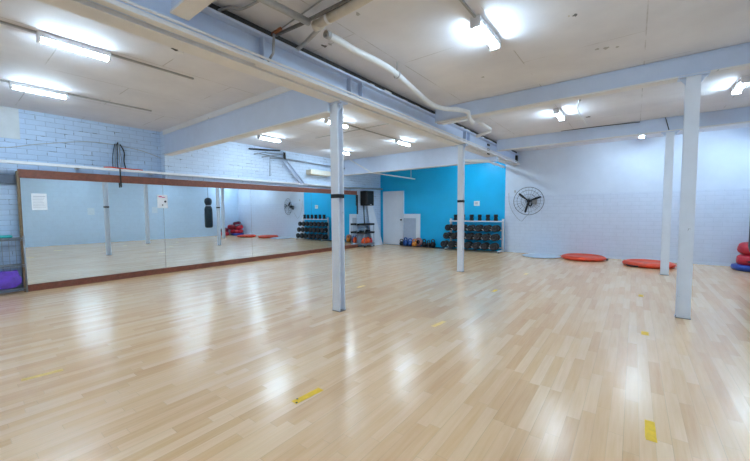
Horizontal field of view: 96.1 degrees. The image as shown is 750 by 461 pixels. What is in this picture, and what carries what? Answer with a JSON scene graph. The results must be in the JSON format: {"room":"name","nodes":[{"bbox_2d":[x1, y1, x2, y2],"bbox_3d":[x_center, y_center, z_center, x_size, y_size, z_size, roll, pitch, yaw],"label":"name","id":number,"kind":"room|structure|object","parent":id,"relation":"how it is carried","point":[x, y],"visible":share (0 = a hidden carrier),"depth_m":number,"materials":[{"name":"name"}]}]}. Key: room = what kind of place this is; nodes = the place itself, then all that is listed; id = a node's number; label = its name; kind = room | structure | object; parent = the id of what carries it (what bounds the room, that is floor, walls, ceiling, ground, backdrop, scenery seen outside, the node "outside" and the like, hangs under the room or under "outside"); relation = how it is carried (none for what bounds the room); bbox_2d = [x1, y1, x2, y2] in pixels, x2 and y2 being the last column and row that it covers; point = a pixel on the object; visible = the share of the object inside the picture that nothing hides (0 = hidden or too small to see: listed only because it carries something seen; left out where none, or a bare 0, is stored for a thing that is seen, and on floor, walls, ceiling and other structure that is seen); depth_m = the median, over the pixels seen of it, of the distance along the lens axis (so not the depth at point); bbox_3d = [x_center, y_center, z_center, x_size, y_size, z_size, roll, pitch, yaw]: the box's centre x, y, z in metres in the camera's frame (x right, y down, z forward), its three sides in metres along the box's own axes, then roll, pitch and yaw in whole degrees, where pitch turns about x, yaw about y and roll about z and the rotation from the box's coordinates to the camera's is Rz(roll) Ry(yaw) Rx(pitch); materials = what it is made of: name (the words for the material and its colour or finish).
{"room":"exercise studio","nodes":[
{"label":"exercise studio","id":0,"kind":"room"},
{"bbox_2d":[0,109,380,292],"bbox_3d":[-5.069,-0.597,7.049,0.560,3.060,16.640,2,4,37],"label":"wall","id":1,"kind":"structure","parent":0,"point":[228,159],"depth_m":6.90,"materials":[{"name":"brick"}]},
{"bbox_2d":[0,174,15,183],"bbox_3d":[-6.733,-0.800,4.716,0.050,0.155,2.340,2,4,37],"label":"trim","id":2,"kind":"structure","parent":1,"relation":"attached to","point":[4,178],"depth_m":5.56,"materials":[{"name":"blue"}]},
{"bbox_2d":[0,106,19,139],"bbox_3d":[-6.258,-1.767,5.326,0.025,0.510,0.880,2,4,37],"label":"wall panel","id":3,"kind":"object","parent":1,"relation":"attached to","point":[9,117],"depth_m":5.58,"materials":[{"name":"grey paint"}]},
{"bbox_2d":[0,141,159,157],"bbox_3d":[-5.589,-1.534,6.197,0.012,0.305,2.952,2,4,37],"label":"cable","id":4,"kind":"object","parent":1,"relation":"attached to","point":[78,141],"visible":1,"depth_m":6.13,"materials":[{"name":"grey plastic"}]},
{"bbox_2d":[112,142,125,167],"bbox_3d":[-5.125,-1.495,6.737,0.100,0.524,0.231,2,4,37],"label":"bands","id":5,"kind":"object","parent":1,"relation":"hanging from","point":[118,146],"visible":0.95,"depth_m":6.70,"materials":[{"name":"black plastic"}]},
{"bbox_2d":[0,159,366,189],"bbox_3d":[-3.878,-1.280,8.212,0.295,0.045,11.400,2,4,37],"label":"trim","id":6,"kind":"structure","parent":1,"relation":"attached to","point":[76,167],"depth_m":6.74,"materials":[{"name":"white paint"}]},
{"bbox_2d":[104,167,142,170],"bbox_3d":[-4.947,-1.221,6.637,0.042,0.030,0.643,2,4,37],"label":"strap","id":7,"kind":"object","parent":6,"relation":"on","point":[104,167],"visible":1,"depth_m":6.63,"materials":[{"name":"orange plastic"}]},
{"bbox_2d":[15,169,357,291],"bbox_3d":[-3.273,-0.200,8.901,0.112,2.030,8.460,2,4,38],"label":"wall mirror","id":8,"kind":"object","parent":1,"relation":"attached to","point":[93,228],"visible":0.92,"depth_m":7.09,"materials":[{"name":"clear glass"}]},
{"bbox_2d":[31,193,47,209],"bbox_3d":[-5.689,-0.486,5.713,0.002,0.280,0.190,2,4,37],"label":"poster","id":9,"kind":"object","parent":8,"relation":"attached to","point":[39,201],"visible":1,"depth_m":5.71,"materials":[{"name":"white paper"}]},
{"bbox_2d":[157,195,167,207],"bbox_3d":[-4.536,-0.619,7.193,0.002,0.280,0.200,2,4,37],"label":"poster","id":10,"kind":"object","parent":8,"relation":"attached to","point":[162,200],"visible":1,"depth_m":7.19,"materials":[{"name":"white paper"}]},
{"bbox_2d":[163,90,330,155],"bbox_3d":[-2.518,-1.767,5.783,4.960,0.420,0.160,2,4,37],"label":"beam","id":11,"kind":"structure","parent":1,"relation":"attached to","point":[290,108],"depth_m":5.27,"materials":[{"name":"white paint"}]},
{"bbox_2d":[163,86,290,134],"bbox_3d":[-2.489,-2.026,5.744,5.040,0.098,0.180,2,4,37],"label":"beam","id":12,"kind":"structure","parent":11,"relation":"on","point":[279,90],"depth_m":5.53,"materials":[{"name":"beige paint"}]},
{"bbox_2d":[249,148,344,183],"bbox_3d":[-2.044,-1.862,10.373,0.070,0.941,4.035,2,4,37],"label":"pipes","id":13,"kind":"object","parent":1,"relation":"attached to","point":[284,153],"visible":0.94,"depth_m":9.71,"materials":[{"name":"black plastic"}]},
{"bbox_2d":[306,169,330,176],"bbox_3d":[-1.779,-1.812,10.637,0.222,0.150,0.850,2,4,37],"label":"wall heater","id":14,"kind":"object","parent":1,"relation":"attached to","point":[310,171],"visible":1,"depth_m":10.49,"materials":[{"name":"beige plastic"}]},
{"bbox_2d":[305,183,382,189],"bbox_3d":[-0.913,-1.517,11.850,0.066,0.126,4.149,2,4,38],"label":"pipe","id":15,"kind":"object","parent":1,"relation":"attached to","point":[306,183],"visible":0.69,"depth_m":11.95,"materials":[{"name":"white metal"}]},
{"bbox_2d":[356,195,357,213],"bbox_3d":[-0.648,-0.948,12.304,0.035,0.700,0.060,2,4,37],"label":"wall strip","id":16,"kind":"object","parent":1,"relation":"attached to","point":[356,195],"visible":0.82,"depth_m":12.28,"materials":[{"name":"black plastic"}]},
{"bbox_2d":[360,191,373,223],"bbox_3d":[-0.299,-0.861,12.483,0.372,1.201,0.420,2,4,37],"label":"loudspeaker","id":17,"kind":"object","parent":1,"relation":"attached to","point":[366,197],"visible":1,"depth_m":12.33,"materials":[{"name":"black plastic"}]},
{"bbox_2d":[367,191,373,203],"bbox_3d":[-0.160,-1.195,12.355,0.012,0.460,0.360,2,4,37],"label":"grille","id":18,"kind":"object","parent":17,"relation":"attached to","point":[370,194],"depth_m":12.34,"materials":[{"name":"black metal"}]},
{"bbox_2d":[0,244,749,460],"bbox_3d":[-0.639,1.141,3.873,11.550,0.120,16.840,2,4,37],"label":"floor","id":19,"kind":"structure","parent":0,"point":[554,363],"depth_m":2.90,"materials":[{"name":"brown wood"}]},
{"bbox_2d":[0,236,27,293],"bbox_3d":[-6.159,0.576,5.232,0.235,0.940,1.024,2,4,37],"label":"wire shelf","id":20,"kind":"object","parent":19,"relation":"on","point":[15,239],"visible":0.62,"depth_m":5.54,"materials":[{"name":"grey metal"}]},
{"bbox_2d":[0,235,12,237],"bbox_3d":[-6.202,0.117,5.154,0.190,0.044,0.890,2,4,37],"label":"mat","id":21,"kind":"object","parent":20,"relation":"on","point":[1,236],"visible":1,"depth_m":5.39,"materials":[{"name":"teal plastic"}]},
{"bbox_2d":[0,270,21,289],"bbox_3d":[-6.050,0.802,5.378,0.179,0.285,0.565,2,4,37],"label":"tub","id":22,"kind":"object","parent":20,"relation":"on","point":[8,279],"visible":1,"depth_m":5.45,"materials":[{"name":"purple plastic"}]},
{"bbox_2d":[21,369,62,380],"bbox_3d":[-2.677,1.161,2.714,0.054,0.001,0.240,3,4,43],"label":"tape","id":23,"kind":"object","parent":19,"relation":"on","point":[59,370],"visible":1,"depth_m":2.70,"materials":[{"name":"beige plastic"}]},
{"bbox_2d":[292,388,322,403],"bbox_3d":[-0.473,1.163,2.377,0.058,0.002,0.235,2,4,41],"label":"tape","id":24,"kind":"object","parent":19,"relation":"on","point":[308,395],"visible":1,"depth_m":2.37,"materials":[{"name":"yellow plastic"}]},
{"bbox_2d":[330,100,347,311],"bbox_3d":[-0.482,-0.281,4.357,0.265,2.664,0.147,2,4,37],"label":"column","id":25,"kind":"structure","parent":19,"relation":"on","point":[336,108],"depth_m":4.33,"materials":[{"name":"white paint"}]},
{"bbox_2d":[37,0,519,165],"bbox_3d":[-0.742,-1.722,3.774,0.305,0.510,16.440,2,4,37],"label":"girder","id":26,"kind":"object","parent":25,"relation":"on","point":[225,25],"visible":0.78,"depth_m":3.29,"materials":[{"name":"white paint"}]},
{"bbox_2d":[218,1,258,11],"bbox_3d":[-1.096,-1.881,2.821,0.705,0.062,0.104,1,3,22],"label":"cable","id":27,"kind":"object","parent":26,"relation":"on","point":[254,2],"visible":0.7,"depth_m":2.87,"materials":[{"name":"grey plastic"}]},
{"bbox_2d":[256,0,372,61],"bbox_3d":[-0.670,-1.730,2.765,0.853,0.299,1.537,-3,4,-41],"label":"pipe manifold","id":28,"kind":"object","parent":26,"relation":"attached to","point":[329,15],"visible":0.95,"depth_m":2.84,"materials":[{"name":"beige paint"}]},
{"bbox_2d":[120,0,517,161],"bbox_3d":[0.267,-1.708,4.805,0.022,0.022,13.100,2,4,37],"label":"flange","id":29,"kind":"object","parent":26,"relation":"attached to","point":[125,1],"visible":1,"depth_m":3.12,"materials":[{"name":"beige paint"}]},
{"bbox_2d":[465,159,504,167],"bbox_3d":[3.251,-1.866,9.569,0.722,0.150,2.217,2,4,37],"label":"pipe","id":30,"kind":"object","parent":26,"relation":"attached to","point":[466,160],"visible":0.89,"depth_m":8.76,"materials":[{"name":"white metal"}]},
{"bbox_2d":[357,223,374,247],"bbox_3d":[-0.335,0.166,12.398,0.360,0.860,0.600,2,4,37],"label":"trolley","id":31,"kind":"object","parent":19,"relation":"on","point":[362,224],"visible":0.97,"depth_m":12.23,"materials":[{"name":"grey metal"}]},
{"bbox_2d":[357,242,374,244],"bbox_3d":[-0.333,0.479,12.416,0.360,0.068,0.580,2,4,37],"label":"tray","id":32,"kind":"object","parent":31,"relation":"on","point":[364,243],"depth_m":12.23,"materials":[{"name":"grey metal"}]},
{"bbox_2d":[357,231,374,233],"bbox_3d":[-0.336,0.070,12.393,0.360,0.068,0.580,2,4,37],"label":"tray","id":33,"kind":"object","parent":31,"relation":"on","point":[364,232],"depth_m":12.23,"materials":[{"name":"black plastic"}]},
{"bbox_2d":[357,223,374,225],"bbox_3d":[-0.338,-0.230,12.376,0.360,0.068,0.580,2,4,37],"label":"tray","id":34,"kind":"object","parent":31,"relation":"on","point":[362,224],"depth_m":12.26,"materials":[{"name":"black plastic"}]},
{"bbox_2d":[367,206,382,245],"bbox_3d":[-0.008,-0.301,12.970,0.255,1.718,0.690,2,4,37],"label":"leaning board","id":35,"kind":"object","parent":19,"relation":"on","point":[376,237],"visible":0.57,"depth_m":12.89,"materials":[{"name":"white paint"}]},
{"bbox_2d":[404,214,419,240],"bbox_3d":[1.375,-0.023,12.580,0.710,1.190,0.024,2,3,37],"label":"framed board","id":36,"kind":"object","parent":19,"relation":"on","point":[411,221],"visible":0.64,"depth_m":12.56,"materials":[{"name":"white paint"}]},
{"bbox_2d":[403,245,448,248],"bbox_3d":[1.804,0.590,12.099,1.780,0.013,0.290,2,4,37],"label":"rubber mat","id":37,"kind":"object","parent":19,"relation":"on","point":[403,245],"visible":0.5,"depth_m":11.87,"materials":[{"name":"rubber"}]},
{"bbox_2d":[403,237,407,245],"bbox_3d":[1.145,0.405,12.613,0.213,0.308,0.210,-3,4,-37],"label":"kettlebell","id":38,"kind":"object","parent":37,"relation":"on","point":[405,242],"visible":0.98,"depth_m":12.54,"materials":[{"name":"blue plastic"}]},
{"bbox_2d":[416,238,421,245],"bbox_3d":[1.597,0.417,12.342,0.310,0.313,0.096,2,4,37],"label":"kettlebell","id":39,"kind":"object","parent":37,"relation":"on","point":[418,240],"visible":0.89,"depth_m":12.30,"materials":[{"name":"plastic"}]},
{"bbox_2d":[430,239,435,246],"bbox_3d":[2.051,0.445,11.918,0.202,0.291,0.198,-3,4,-38],"label":"kettlebell","id":40,"kind":"object","parent":37,"relation":"on","point":[432,244],"visible":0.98,"depth_m":11.85,"materials":[{"name":"metal"}]},
{"bbox_2d":[432,321,444,326],"bbox_3d":[0.731,1.070,3.864,0.054,0.001,0.240,3,4,43],"label":"tape","id":41,"kind":"object","parent":19,"relation":"on","point":[441,322],"visible":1,"depth_m":3.87,"materials":[{"name":"plastic"}]},
{"bbox_2d":[454,144,467,271],"bbox_3d":[1.812,-0.455,7.112,0.255,2.664,0.130,2,4,37],"label":"column","id":42,"kind":"structure","parent":19,"relation":"on","point":[461,148],"depth_m":7.08,"materials":[{"name":"white paint"}]},
{"bbox_2d":[444,219,503,252],"bbox_3d":[3.149,0.138,10.914,1.890,1.030,0.500,2,4,37],"label":"dumbbell rack","id":43,"kind":"object","parent":19,"relation":"on","point":[450,220],"visible":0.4,"depth_m":10.54,"materials":[{"name":"white metal"}]},
{"bbox_2d":[440,240,448,247],"bbox_3d":[2.365,0.449,11.361,0.228,0.228,0.310,2,4,37],"label":"dumbbell","id":44,"kind":"object","parent":43,"relation":"on","point":[443,244],"visible":0.92,"depth_m":11.25,"materials":[{"name":"black rubber"}]},
{"bbox_2d":[443,232,450,238],"bbox_3d":[2.450,0.168,11.360,0.222,0.222,0.310,2,4,38],"label":"dumbbell","id":45,"kind":"object","parent":43,"relation":"on","point":[446,235],"visible":0.89,"depth_m":11.24,"materials":[{"name":"black rubber"}]},
{"bbox_2d":[445,224,452,230],"bbox_3d":[2.511,-0.104,11.378,0.212,0.212,0.310,2,4,39],"label":"dumbbell","id":46,"kind":"object","parent":43,"relation":"on","point":[448,227],"visible":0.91,"depth_m":11.27,"materials":[{"name":"black rubber"}]},
{"bbox_2d":[448,241,456,247],"bbox_3d":[2.583,0.457,11.194,0.233,0.228,0.313,2,4,40],"label":"dumbbell","id":47,"kind":"object","parent":43,"relation":"on","point":[451,244],"visible":0.89,"depth_m":11.08,"materials":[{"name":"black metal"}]},
{"bbox_2d":[450,232,456,238],"bbox_3d":[2.660,0.176,11.199,0.223,0.223,0.310,2,4,38],"label":"dumbbell","id":48,"kind":"object","parent":43,"relation":"on","point":[453,235],"visible":0.84,"depth_m":11.07,"materials":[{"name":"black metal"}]},
{"bbox_2d":[464,241,472,248],"bbox_3d":[3.019,0.472,10.859,0.229,0.227,0.312,2,4,39],"label":"dumbbell","id":49,"kind":"object","parent":43,"relation":"on","point":[467,245],"visible":0.93,"depth_m":10.75,"materials":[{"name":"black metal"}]},
{"bbox_2d":[466,233,474,239],"bbox_3d":[3.080,0.191,10.876,0.229,0.224,0.313,2,4,40],"label":"dumbbell","id":50,"kind":"object","parent":43,"relation":"on","point":[469,236],"visible":0.92,"depth_m":10.76,"materials":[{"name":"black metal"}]},
{"bbox_2d":[467,225,474,230],"bbox_3d":[3.130,-0.082,10.903,0.210,0.210,0.310,2,4,37],"label":"dumbbell","id":51,"kind":"object","parent":43,"relation":"on","point":[470,227],"visible":0.91,"depth_m":10.79,"materials":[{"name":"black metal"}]},
{"bbox_2d":[472,242,480,249],"bbox_3d":[3.237,0.480,10.691,0.230,0.227,0.312,2,4,40],"label":"dumbbell","id":52,"kind":"object","parent":43,"relation":"on","point":[475,245],"visible":0.94,"depth_m":10.59,"materials":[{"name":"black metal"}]},
{"bbox_2d":[474,233,482,239],"bbox_3d":[3.290,0.198,10.715,0.223,0.223,0.310,2,4,37],"label":"dumbbell","id":53,"kind":"object","parent":43,"relation":"on","point":[478,236],"visible":0.94,"depth_m":10.60,"materials":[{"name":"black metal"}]},
{"bbox_2d":[475,225,483,231],"bbox_3d":[3.336,-0.074,10.745,0.215,0.212,0.312,2,4,39],"label":"dumbbell","id":54,"kind":"object","parent":43,"relation":"on","point":[478,228],"visible":0.94,"depth_m":10.63,"materials":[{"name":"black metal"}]},
{"bbox_2d":[481,242,489,249],"bbox_3d":[3.455,0.488,10.524,0.232,0.228,0.313,2,4,39],"label":"dumbbell","id":55,"kind":"object","parent":43,"relation":"on","point":[484,246],"visible":0.93,"depth_m":10.41,"materials":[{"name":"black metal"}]},
{"bbox_2d":[482,233,490,240],"bbox_3d":[3.501,0.206,10.554,0.229,0.224,0.314,2,4,40],"label":"dumbbell","id":56,"kind":"object","parent":43,"relation":"on","point":[485,237],"visible":0.94,"depth_m":10.44,"materials":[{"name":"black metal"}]},
{"bbox_2d":[483,225,491,231],"bbox_3d":[3.542,-0.067,10.587,0.211,0.211,0.310,2,4,38],"label":"dumbbell","id":57,"kind":"object","parent":43,"relation":"on","point":[486,228],"visible":0.9,"depth_m":10.48,"materials":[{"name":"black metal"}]},
{"bbox_2d":[490,243,498,250],"bbox_3d":[3.673,0.496,10.357,0.228,0.228,0.310,2,4,37],"label":"dumbbell","id":58,"kind":"object","parent":43,"relation":"on","point":[494,246],"visible":1,"depth_m":10.24,"materials":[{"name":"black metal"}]},
{"bbox_2d":[490,234,499,240],"bbox_3d":[3.711,0.213,10.392,0.224,0.222,0.311,2,4,36],"label":"dumbbell","id":59,"kind":"object","parent":43,"relation":"on","point":[494,237],"visible":1,"depth_m":10.28,"materials":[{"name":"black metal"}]},
{"bbox_2d":[491,225,500,231],"bbox_3d":[3.748,-0.060,10.428,0.215,0.212,0.312,2,4,39],"label":"dumbbell","id":60,"kind":"object","parent":43,"relation":"on","point":[496,228],"visible":1,"depth_m":10.32,"materials":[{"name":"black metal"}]},
{"bbox_2d":[522,253,560,257],"bbox_3d":[4.658,0.707,9.448,0.976,0.033,0.976,2,4,37],"label":"pad","id":61,"kind":"object","parent":19,"relation":"on","point":[534,255],"visible":1,"depth_m":9.39,"materials":[{"name":"grey plastic"}]},
{"bbox_2d":[561,253,608,261],"bbox_3d":[5.464,0.701,8.814,1.066,0.103,1.026,2,4,37],"label":"pad","id":62,"kind":"object","parent":19,"relation":"on","point":[570,256],"visible":1,"depth_m":8.59,"materials":[{"name":"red plastic"}]},
{"bbox_2d":[622,259,676,268],"bbox_3d":[6.249,0.757,7.711,0.986,0.103,1.011,2,4,37],"label":"pad","id":63,"kind":"object","parent":19,"relation":"on","point":[641,263],"visible":0.81,"depth_m":7.53,"materials":[{"name":"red plastic"}]},
{"bbox_2d":[645,420,656,442],"bbox_3d":[1.612,1.171,1.972,0.054,0.001,0.225,2,4,37],"label":"tape","id":64,"kind":"object","parent":19,"relation":"on","point":[650,431],"visible":1,"depth_m":1.96,"materials":[{"name":"yellow plastic"}]},
{"bbox_2d":[660,130,679,274],"bbox_3d":[5.715,-0.518,6.592,0.266,2.789,0.150,2,4,37],"label":"column","id":65,"kind":"structure","parent":19,"relation":"on","point":[669,135],"depth_m":6.55,"materials":[{"name":"white metal"}]},
{"bbox_2d":[497,106,749,151],"bbox_3d":[5.295,-2.059,6.838,5.530,0.265,0.160,2,4,37],"label":"beam","id":66,"kind":"structure","parent":65,"relation":"on","point":[736,116],"depth_m":6.90,"materials":[{"name":"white paint"}]},
{"bbox_2d":[674,71,710,319],"bbox_3d":[3.668,-0.368,3.951,0.265,2.819,0.160,2,4,37],"label":"column","id":67,"kind":"structure","parent":19,"relation":"on","point":[692,82],"depth_m":3.90,"materials":[{"name":"white paint"}]},
{"bbox_2d":[435,42,749,124],"bbox_3d":[3.278,-1.911,4.218,5.530,0.235,0.160,2,4,37],"label":"beam","id":68,"kind":"structure","parent":67,"relation":"on","point":[734,58],"depth_m":4.33,"materials":[{"name":"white paint"}]},
{"bbox_2d":[442,119,466,124],"bbox_3d":[1.331,-1.819,5.650,0.411,0.076,0.036,0,3,12],"label":"bar","id":69,"kind":"object","parent":68,"relation":"attached to","point":[463,120],"visible":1,"depth_m":5.64,"materials":[{"name":"white metal"}]},
{"bbox_2d":[730,263,749,271],"bbox_3d":[7.881,0.776,6.992,0.660,0.121,0.686,2,4,32],"label":"pad","id":70,"kind":"object","parent":19,"relation":"on","point":[735,266],"visible":0.82,"depth_m":6.97,"materials":[{"name":"blue plastic"}]},
{"bbox_2d":[736,254,749,265],"bbox_3d":[7.938,0.607,6.960,0.622,0.248,0.660,-3,4,-35],"label":"pad","id":71,"kind":"object","parent":70,"relation":"on","point":[741,259],"visible":0.93,"depth_m":7.00,"materials":[{"name":"red plastic"}]},
{"bbox_2d":[737,242,749,254],"bbox_3d":[8.039,0.388,7.088,0.580,0.313,0.428,0,3,7],"label":"pad","id":72,"kind":"object","parent":71,"relation":"on","point":[742,248],"visible":0.92,"depth_m":7.11,"materials":[{"name":"red plastic"}]},
{"bbox_2d":[0,0,749,160],"bbox_3d":[-0.663,-2.047,3.693,11.550,0.153,16.840,2,4,37],"label":"ceiling","id":73,"kind":"structure","parent":0,"point":[435,48],"depth_m":3.98,"materials":[{"name":"white paint"}]},
{"bbox_2d":[0,20,36,33],"bbox_3d":[-3.933,-1.867,2.424,0.030,0.018,2.130,2,4,37],"label":"cable cover","id":74,"kind":"object","parent":73,"relation":"attached to","point":[1,22],"visible":1,"depth_m":3.16,"materials":[{"name":"grey plastic"}]},
{"bbox_2d":[9,81,67,99],"bbox_3d":[-4.693,-1.953,4.716,0.096,0.092,0.574,2,4,37],"label":"ceiling light","id":75,"kind":"object","parent":73,"relation":"attached to","point":[12,85],"visible":1,"depth_m":4.67,"materials":[{"name":"white plastic"}]},
{"bbox_2d":[12,86,65,98],"bbox_3d":[-4.693,-1.930,4.717,0.072,0.039,0.528,2,4,37],"label":"diffuser","id":76,"kind":"object","parent":75,"relation":"attached to","point":[31,89],"depth_m":4.70,"materials":[{"name":"white plastic"}]},
{"bbox_2d":[36,30,110,62],"bbox_3d":[-3.107,-1.896,3.499,0.096,0.092,0.574,2,4,37],"label":"ceiling light","id":77,"kind":"object","parent":73,"relation":"attached to","point":[41,37],"visible":1,"depth_m":3.45,"materials":[{"name":"white plastic"}]},
{"bbox_2d":[40,37,107,60],"bbox_3d":[-3.107,-1.873,3.500,0.072,0.039,0.528,2,4,37],"label":"diffuser","id":78,"kind":"object","parent":77,"relation":"attached to","point":[52,41],"depth_m":3.47,"materials":[{"name":"white plastic"}]},
{"bbox_2d":[68,93,151,111],"bbox_3d":[-4.184,-2.032,5.375,0.030,0.018,1.090,2,4,37],"label":"cable cover","id":79,"kind":"object","parent":73,"relation":"attached to","point":[68,93],"visible":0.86,"depth_m":5.32,"materials":[{"name":"grey plastic"}]},
{"bbox_2d":[111,53,193,79],"bbox_3d":[-2.659,-1.971,4.078,0.030,0.018,0.890,2,4,37],"label":"cable cover","id":80,"kind":"object","parent":73,"relation":"attached to","point":[113,55],"visible":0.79,"depth_m":4.03,"materials":[{"name":"grey plastic"}]},
{"bbox_2d":[170,0,214,20],"bbox_3d":[0.708,-1.670,0.848,5.490,0.295,0.130,2,4,37],"label":"beam","id":81,"kind":"structure","parent":73,"relation":"attached to","point":[185,9],"depth_m":2.42,"materials":[{"name":"beige paint"}]},
{"bbox_2d":[257,134,280,142],"bbox_3d":[-2.472,-2.150,7.896,0.096,0.092,0.574,2,4,37],"label":"ceiling light","id":82,"kind":"object","parent":73,"relation":"attached to","point":[264,137],"visible":0.99,"depth_m":7.84,"materials":[{"name":"white plastic"}]},
{"bbox_2d":[261,137,279,141],"bbox_3d":[-2.471,-2.127,7.898,0.072,0.039,0.528,2,4,37],"label":"diffuser","id":83,"kind":"object","parent":82,"relation":"attached to","point":[274,139],"depth_m":7.90,"materials":[{"name":"white plastic"}]},
{"bbox_2d":[282,0,322,28],"bbox_3d":[-0.590,-1.914,2.938,0.806,0.015,0.036,2,4,41],"label":"cable","id":84,"kind":"object","parent":73,"relation":"attached to","point":[320,0],"visible":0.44,"depth_m":2.94,"materials":[{"name":"grey plastic"}]},
{"bbox_2d":[324,117,348,128],"bbox_3d":[-0.743,-2.088,6.569,0.096,0.092,0.574,2,4,37],"label":"ceiling light","id":85,"kind":"object","parent":73,"relation":"attached to","point":[326,120],"visible":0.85,"depth_m":6.65,"materials":[{"name":"white plastic"}]},
{"bbox_2d":[317,123,388,137],"bbox_3d":[-0.255,-2.169,7.177,2.950,0.010,0.025,2,4,37],"label":"cable cover","id":86,"kind":"object","parent":73,"relation":"attached to","point":[387,123],"visible":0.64,"depth_m":7.23,"materials":[{"name":"grey plastic"}]},
{"bbox_2d":[349,125,395,138],"bbox_3d":[-0.023,-2.186,7.532,0.025,0.018,1.710,2,4,37],"label":"cable cover","id":87,"kind":"object","parent":73,"relation":"attached to","point":[349,125],"visible":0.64,"depth_m":7.44,"materials":[{"name":"grey plastic"}]},
{"bbox_2d":[349,159,414,179],"bbox_3d":[0.200,-2.121,11.228,2.402,0.793,0.690,-1,3,-3],"label":"pipe","id":88,"kind":"object","parent":73,"relation":"attached to","point":[349,159],"visible":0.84,"depth_m":11.18,"materials":[{"name":"white plastic"}]},
{"bbox_2d":[323,29,474,124],"bbox_3d":[0.445,-1.824,4.369,0.377,0.392,3.065,2,4,41],"label":"pipe","id":89,"kind":"object","parent":73,"relation":"hanging from","point":[327,34],"visible":1,"depth_m":3.82,"materials":[{"name":"white plastic"}]},
{"bbox_2d":[474,118,491,137],"bbox_3d":[1.895,-1.865,6.212,0.287,0.197,0.776,2,4,37],"label":"pipe","id":90,"kind":"object","parent":89,"relation":"attached to","point":[478,121],"visible":0.99,"depth_m":6.28,"materials":[{"name":"white plastic"}]},
{"bbox_2d":[395,139,410,146],"bbox_3d":[0.703,-2.208,8.481,0.096,0.092,0.574,2,4,37],"label":"ceiling light","id":91,"kind":"object","parent":73,"relation":"attached to","point":[399,141],"visible":1,"depth_m":8.42,"materials":[{"name":"white plastic"}]},
{"bbox_2d":[343,146,487,175],"bbox_3d":[0.933,-2.098,10.244,4.985,0.505,0.200,2,4,37],"label":"beam","id":92,"kind":"structure","parent":73,"relation":"attached to","point":[445,156],"depth_m":10.07,"materials":[{"name":"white paint"}]},
{"bbox_2d":[459,0,475,17],"bbox_3d":[0.399,-1.899,2.398,0.020,0.018,1.670,2,4,37],"label":"cable cover","id":93,"kind":"object","parent":73,"relation":"attached to","point":[463,2],"visible":1,"depth_m":2.92,"materials":[{"name":"grey plastic"}]},
{"bbox_2d":[470,14,499,50],"bbox_3d":[1.085,-1.917,3.290,0.096,0.092,0.574,2,4,37],"label":"ceiling light","id":94,"kind":"object","parent":73,"relation":"attached to","point":[479,24],"visible":1,"depth_m":3.21,"materials":[{"name":"white plastic"}]},
{"bbox_2d":[474,24,497,48],"bbox_3d":[1.085,-1.893,3.292,0.072,0.039,0.528,2,4,37],"label":"diffuser","id":95,"kind":"object","parent":94,"relation":"attached to","point":[485,32],"depth_m":3.27,"materials":[{"name":"white plastic"}]},
{"bbox_2d":[553,108,564,120],"bbox_3d":[3.328,-2.092,6.089,0.096,0.092,0.574,2,4,37],"label":"ceiling light","id":96,"kind":"object","parent":73,"relation":"attached to","point":[556,111],"visible":1,"depth_m":5.99,"materials":[{"name":"white plastic"}]},
{"bbox_2d":[555,113,563,119],"bbox_3d":[3.328,-2.069,6.090,0.072,0.039,0.528,2,4,37],"label":"diffuser","id":97,"kind":"object","parent":96,"relation":"attached to","point":[560,115],"depth_m":6.08,"materials":[{"name":"white plastic"}]},
{"bbox_2d":[577,99,587,126],"bbox_3d":[3.732,-2.087,6.076,0.086,0.098,1.704,2,4,35],"label":"cable","id":98,"kind":"object","parent":73,"relation":"attached to","point":[579,99],"visible":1,"depth_m":5.85,"materials":[{"name":"white plastic"}]},
{"bbox_2d":[564,122,638,130],"bbox_3d":[4.717,-2.193,7.123,1.392,0.045,0.016,2,4,37],"label":"conduit","id":99,"kind":"object","parent":73,"relation":"attached to","point":[632,122],"visible":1,"depth_m":7.04,"materials":[{"name":"grey metal"}]},
{"bbox_2d":[731,75,749,94],"bbox_3d":[5.120,-2.029,4.714,0.096,0.092,0.574,2,4,37],"label":"ceiling light","id":100,"kind":"object","parent":73,"relation":"attached to","point":[742,82],"visible":1,"depth_m":4.64,"materials":[{"name":"white plastic"}]},
{"bbox_2d":[733,83,746,93],"bbox_3d":[5.120,-2.005,4.715,0.072,0.039,0.528,2,4,37],"label":"diffuser","id":101,"kind":"object","parent":100,"relation":"attached to","point":[737,89],"depth_m":4.74,"materials":[{"name":"white plastic"}]},
{"bbox_2d":[748,223,749,251],"bbox_3d":[6.670,-0.861,5.703,0.390,2.560,0.390,2,4,37],"label":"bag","id":102,"kind":"object","parent":73,"relation":"hanging from","point":[749,223],"visible":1,"depth_m":5.87,"materials":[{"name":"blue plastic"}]},
{"bbox_2d":[380,127,749,263],"bbox_3d":[4.418,-0.858,10.368,11.550,3.060,0.200,2,4,37],"label":"wall","id":103,"kind":"structure","parent":0,"point":[603,199],"depth_m":9.04,"materials":[{"name":"blue paint"}]},
{"bbox_2d":[383,191,403,244],"bbox_3d":[0.699,-0.483,13.053,0.945,2.065,0.120,2,4,37],"label":"door","id":104,"kind":"structure","parent":103,"relation":"in","point":[393,201],"depth_m":13.05,"materials":[{"name":"white paint"}]},
{"bbox_2d":[474,201,479,205],"bbox_3d":[3.339,-0.888,11.056,0.190,0.160,0.024,2,4,37],"label":"wall plate","id":105,"kind":"object","parent":103,"relation":"attached to","point":[476,203],"visible":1,"depth_m":11.04,"materials":[{"name":"white plastic"}]},
{"bbox_2d":[513,187,543,214],"bbox_3d":[4.448,-0.855,9.791,0.697,0.813,0.490,-1,3,-6],"label":"wall fan","id":106,"kind":"object","parent":103,"relation":"attached to","point":[534,200],"visible":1,"depth_m":9.77,"materials":[{"name":"metal"}]},
{"bbox_2d":[508,250,730,265],"bbox_3d":[6.465,0.725,8.755,5.850,0.050,0.015,2,4,37],"label":"baseboard","id":107,"kind":"structure","parent":103,"relation":"attached to","point":[672,261],"depth_m":8.71,"materials":[{"name":"paint"}]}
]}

